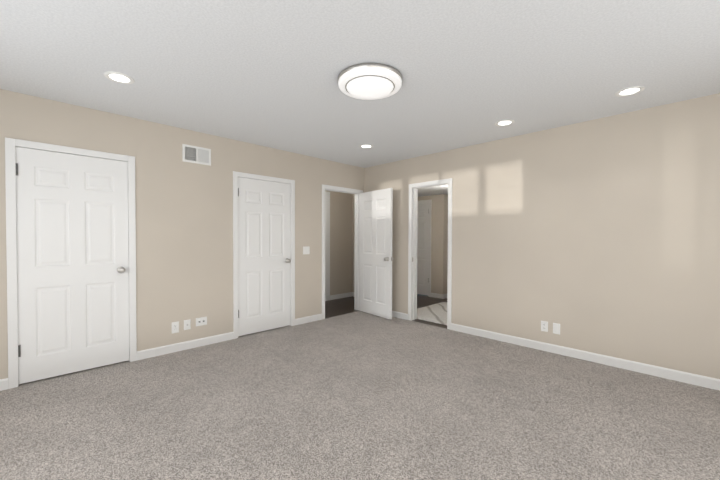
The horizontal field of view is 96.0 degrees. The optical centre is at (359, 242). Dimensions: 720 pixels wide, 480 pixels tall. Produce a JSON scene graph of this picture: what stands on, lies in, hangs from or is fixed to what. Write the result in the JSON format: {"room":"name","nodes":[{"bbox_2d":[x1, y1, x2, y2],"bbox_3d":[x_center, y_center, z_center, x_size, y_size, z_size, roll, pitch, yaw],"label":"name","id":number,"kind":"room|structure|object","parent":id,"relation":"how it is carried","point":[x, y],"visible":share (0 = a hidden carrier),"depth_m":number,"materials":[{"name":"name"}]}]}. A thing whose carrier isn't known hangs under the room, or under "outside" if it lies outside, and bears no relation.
{"room":"empty bedroom","nodes":[
{"label":"empty bedroom","id":0,"kind":"room"},
{"bbox_2d":[0,89,364,378],"bbox_3d":[-1.788,-0.033,3.817,5.120,2.440,0.120,-1,1,-45],"label":"wall","id":1,"kind":"structure","parent":0,"point":[184,240],"depth_m":3.55,"materials":[{"name":"beige paint"}]},
{"bbox_2d":[0,378,7,390],"bbox_3d":[-3.171,1.160,2.375,0.805,0.090,0.013,-1,1,-45],"label":"baseboard","id":2,"kind":"structure","parent":1,"relation":"attached to","point":[3,382],"depth_m":2.64,"materials":[{"name":"white paint"}]},
{"bbox_2d":[5,137,136,388],"bbox_3d":[-2.616,0.171,3.001,0.880,2.053,0.152,-1,1,-45],"label":"door frame","id":3,"kind":"structure","parent":1,"relation":"attached to","point":[11,144],"depth_m":2.68,"materials":[{"name":"white paint"}]},
{"bbox_2d":[15,147,128,383],"bbox_3d":[-2.598,0.193,2.966,0.789,1.977,0.167,-1,1,-45],"label":"door","id":4,"kind":"structure","parent":1,"relation":"in","point":[72,262],"depth_m":2.93,"materials":[{"name":"white paint"}]},
{"bbox_2d":[172,321,178,333],"bbox_3d":[-2.009,0.926,3.526,0.072,0.122,0.007,-1,1,-45],"label":"electrical outlet","id":5,"kind":"object","parent":1,"relation":"attached to","point":[175,327],"visible":1,"depth_m":3.52,"materials":[{"name":"white plastic"}]},
{"bbox_2d":[137,332,233,359],"bbox_3d":[-1.905,1.145,3.628,0.995,0.090,0.013,-1,1,-45],"label":"baseboard","id":6,"kind":"structure","parent":1,"relation":"attached to","point":[148,353],"depth_m":3.58,"materials":[{"name":"white paint"}]},
{"bbox_2d":[184,319,190,329],"bbox_3d":[-1.920,0.918,3.607,0.070,0.112,0.016,-1,1,-45],"label":"electrical outlet","id":7,"kind":"object","parent":1,"relation":"attached to","point":[187,324],"visible":1,"depth_m":3.61,"materials":[{"name":"white plastic"}]},
{"bbox_2d":[182,144,210,165],"bbox_3d":[-1.839,-0.986,3.657,0.300,0.190,0.012,-1,1,-45],"label":"air vent","id":8,"kind":"object","parent":1,"relation":"in","point":[195,154],"visible":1,"depth_m":3.65,"materials":[{"name":"white plastic"}]},
{"bbox_2d":[196,317,206,325],"bbox_3d":[-1.817,0.906,3.716,0.122,0.095,0.007,-1,1,-45],"label":"electrical outlet","id":9,"kind":"object","parent":1,"relation":"attached to","point":[200,321],"visible":1,"depth_m":3.71,"materials":[{"name":"white plastic"}]},
{"bbox_2d":[233,171,294,338],"bbox_3d":[-1.284,0.154,4.319,0.880,2.053,0.152,-1,1,-45],"label":"door frame","id":10,"kind":"structure","parent":1,"relation":"attached to","point":[236,175],"depth_m":4.00,"materials":[{"name":"white paint"}]},
{"bbox_2d":[238,177,290,335],"bbox_3d":[-1.265,0.177,4.284,0.789,1.977,0.167,-1,1,-45],"label":"door","id":11,"kind":"structure","parent":1,"relation":"in","point":[264,255],"depth_m":4.26,"materials":[{"name":"white paint"}]},
{"bbox_2d":[303,246,309,253],"bbox_3d":[-0.779,0.116,4.726,0.116,0.116,0.010,-1,1,-45],"label":"light switch","id":12,"kind":"object","parent":1,"relation":"attached to","point":[306,249],"visible":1,"depth_m":4.72,"materials":[{"name":"white plastic"}]},
{"bbox_2d":[295,314,321,324],"bbox_3d":[-0.754,1.130,4.766,0.485,0.090,0.013,-1,1,-45],"label":"baseboard","id":13,"kind":"structure","parent":1,"relation":"attached to","point":[298,321],"depth_m":4.76,"materials":[{"name":"white paint"}]},
{"bbox_2d":[322,184,362,318],"bbox_3d":[-0.314,0.142,5.279,0.878,2.053,0.152,-1,1,-45],"label":"door frame","id":14,"kind":"structure","parent":1,"relation":"attached to","point":[356,192],"depth_m":5.51,"materials":[{"name":"white paint"}]},
{"bbox_2d":[359,188,392,319],"bbox_3d":[0.216,0.167,5.162,0.200,1.977,0.783,-1,1,-45],"label":"door","id":15,"kind":"structure","parent":1,"relation":"in","point":[375,267],"depth_m":5.12,"materials":[{"name":"white paint"}]},
{"bbox_2d":[325,190,351,294],"bbox_3d":[-0.902,-0.067,6.241,2.190,2.440,0.120,-1,1,-45],"label":"wall","id":16,"kind":"structure","parent":0,"point":[342,221],"depth_m":6.66,"materials":[{"name":"beige paint"}]},
{"bbox_2d":[330,292,351,299],"bbox_3d":[-0.393,1.103,6.673,0.580,0.090,0.013,-1,1,-45],"label":"baseboard","id":17,"kind":"structure","parent":16,"relation":"attached to","point":[339,296],"depth_m":6.66,"materials":[{"name":"white paint"}]},
{"bbox_2d":[352,194,354,291],"bbox_3d":[0.263,-0.069,6.535,0.120,2.440,1.100,-1,1,-45],"label":"wall","id":18,"kind":"structure","parent":0,"point":[353,195],"depth_m":6.86,"materials":[{"name":"beige paint"}]},
{"bbox_2d":[0,311,719,479],"bbox_3d":[-0.247,1.238,2.361,5.000,0.050,5.650,-1,1,-45],"label":"floor carpet","id":19,"kind":"object","parent":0,"point":[359,395],"visible":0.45,"depth_m":2.28,"materials":[{"name":"grey carpet"}]},
{"bbox_2d":[0,0,719,167],"bbox_3d":[0.024,-1.262,2.056,5.240,0.080,5.140,-1,1,-45],"label":"ceiling","id":20,"kind":"structure","parent":0,"point":[265,73],"depth_m":2.21,"materials":[{"name":"paint"}]},
{"bbox_2d":[104,71,134,83],"bbox_3d":[-1.800,-1.229,2.425,0.186,0.008,0.186,-1,1,-45],"label":"recessed light","id":21,"kind":"object","parent":20,"relation":"in","point":[117,77],"visible":1,"depth_m":2.41,"materials":[{"name":"white plastic"}]},
{"bbox_2d":[359,144,372,147],"bbox_3d":[0.083,-1.251,4.220,0.186,0.008,0.186,-1,1,-45],"label":"recessed light","id":22,"kind":"object","parent":20,"relation":"in","point":[366,146],"visible":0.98,"depth_m":4.21,"materials":[{"name":"white plastic"}]},
{"bbox_2d":[338,63,401,99],"bbox_3d":[0.075,-1.181,2.446,0.486,0.093,0.486,-1,1,-45],"label":"flush ceiling light","id":23,"kind":"object","parent":20,"relation":"attached to","point":[369,81],"visible":1,"depth_m":2.33,"materials":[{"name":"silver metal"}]},
{"bbox_2d":[495,119,514,125],"bbox_3d":[1.496,-1.234,3.351,0.186,0.008,0.186,-1,1,-45],"label":"recessed light","id":24,"kind":"object","parent":20,"relation":"in","point":[507,122],"visible":0.98,"depth_m":3.33,"materials":[{"name":"white plastic"}]},
{"bbox_2d":[615,86,644,96],"bbox_3d":[2.182,-1.221,2.625,0.186,0.008,0.186,-1,1,-45],"label":"recessed light","id":25,"kind":"object","parent":20,"relation":"in","point":[632,90],"visible":1,"depth_m":2.62,"materials":[{"name":"white plastic"}]},
{"bbox_2d":[325,295,446,328],"bbox_3d":[1.133,1.190,5.800,4.200,0.049,3.400,-1,1,-45],"label":"floor","id":26,"kind":"structure","parent":0,"point":[338,307],"depth_m":5.97,"materials":[{"name":"brown wood"}]},
{"bbox_2d":[325,191,329,300],"bbox_3d":[-0.901,0.080,6.110,0.885,2.150,0.067,-1,1,-45],"label":"door frame","id":27,"kind":"structure","parent":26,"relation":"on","point":[327,246],"depth_m":6.36,"materials":[{"name":"white paint"}]},
{"bbox_2d":[417,302,446,324],"bbox_3d":[1.583,1.157,5.309,1.450,0.035,1.370,-1,1,-45],"label":"area rug","id":28,"kind":"object","parent":26,"relation":"on","point":[436,313],"visible":0.25,"depth_m":5.22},
{"bbox_2d":[418,194,447,293],"bbox_3d":[1.618,-0.079,7.455,1.040,2.440,1.300,-1,1,-45],"label":"wall","id":29,"kind":"structure","parent":0,"point":[439,242],"depth_m":6.70,"materials":[{"name":"beige paint"}]},
{"bbox_2d":[417,203,428,295],"bbox_3d":[1.241,0.139,7.126,0.167,1.979,0.717,-1,1,-45],"label":"door","id":30,"kind":"structure","parent":29,"relation":"in","point":[422,244],"depth_m":6.99,"materials":[{"name":"white paint"}]},
{"bbox_2d":[418,200,431,296],"bbox_3d":[1.263,0.118,7.162,0.152,2.053,0.806,-1,1,-45],"label":"door frame","id":31,"kind":"structure","parent":29,"relation":"attached to","point":[429,266],"depth_m":6.84,"materials":[{"name":"white paint"}]},
{"bbox_2d":[431,293,441,298],"bbox_3d":[1.594,1.107,6.745,0.013,0.090,0.277,-1,1,-45],"label":"baseboard","id":32,"kind":"structure","parent":29,"relation":"attached to","point":[441,296],"depth_m":6.74,"materials":[{"name":"white paint"}]},
{"bbox_2d":[418,185,447,196],"bbox_3d":[1.720,-1.020,6.202,3.000,0.080,3.440,-1,1,-45],"label":"ceiling","id":33,"kind":"structure","parent":0,"point":[436,190],"depth_m":6.24,"materials":[{"name":"paint"}]},
{"bbox_2d":[364,93,719,378],"bbox_3d":[1.840,-0.025,3.876,0.120,2.440,5.140,-1,1,-45],"label":"wall","id":34,"kind":"structure","parent":0,"point":[600,236],"depth_m":3.27,"materials":[{"name":"beige paint"}]},
{"bbox_2d":[392,311,407,319],"bbox_3d":[0.397,1.126,5.249,0.020,0.090,0.947,-1,1,-45],"label":"baseboard","id":35,"kind":"structure","parent":34,"relation":"attached to","point":[394,314],"depth_m":5.02,"materials":[{"name":"white paint"}]},
{"bbox_2d":[408,178,451,329],"bbox_3d":[1.036,0.155,4.691,0.152,2.053,0.721,-1,1,-45],"label":"door frame","id":36,"kind":"structure","parent":34,"relation":"attached to","point":[412,252],"depth_m":4.86,"materials":[{"name":"white paint"}]},
{"bbox_2d":[541,321,547,331],"bbox_3d":[2.043,0.930,3.592,0.007,0.115,0.070,-1,1,-45],"label":"electrical outlet","id":37,"kind":"object","parent":34,"relation":"attached to","point":[544,326],"visible":1,"depth_m":3.59,"materials":[{"name":"white plastic"}]},
{"bbox_2d":[553,323,559,334],"bbox_3d":[2.127,0.934,3.508,0.007,0.115,0.070,-1,1,-45],"label":"electrical outlet","id":38,"kind":"object","parent":34,"relation":"attached to","point":[556,328],"visible":1,"depth_m":3.51,"materials":[{"name":"white plastic"}]},
{"bbox_2d":[451,323,719,390],"bbox_3d":[2.363,1.161,3.269,0.013,0.090,3.192,-1,1,-45],"label":"baseboard","id":39,"kind":"structure","parent":34,"relation":"attached to","point":[688,378],"depth_m":3.22,"materials":[{"name":"white paint"}]}
]}

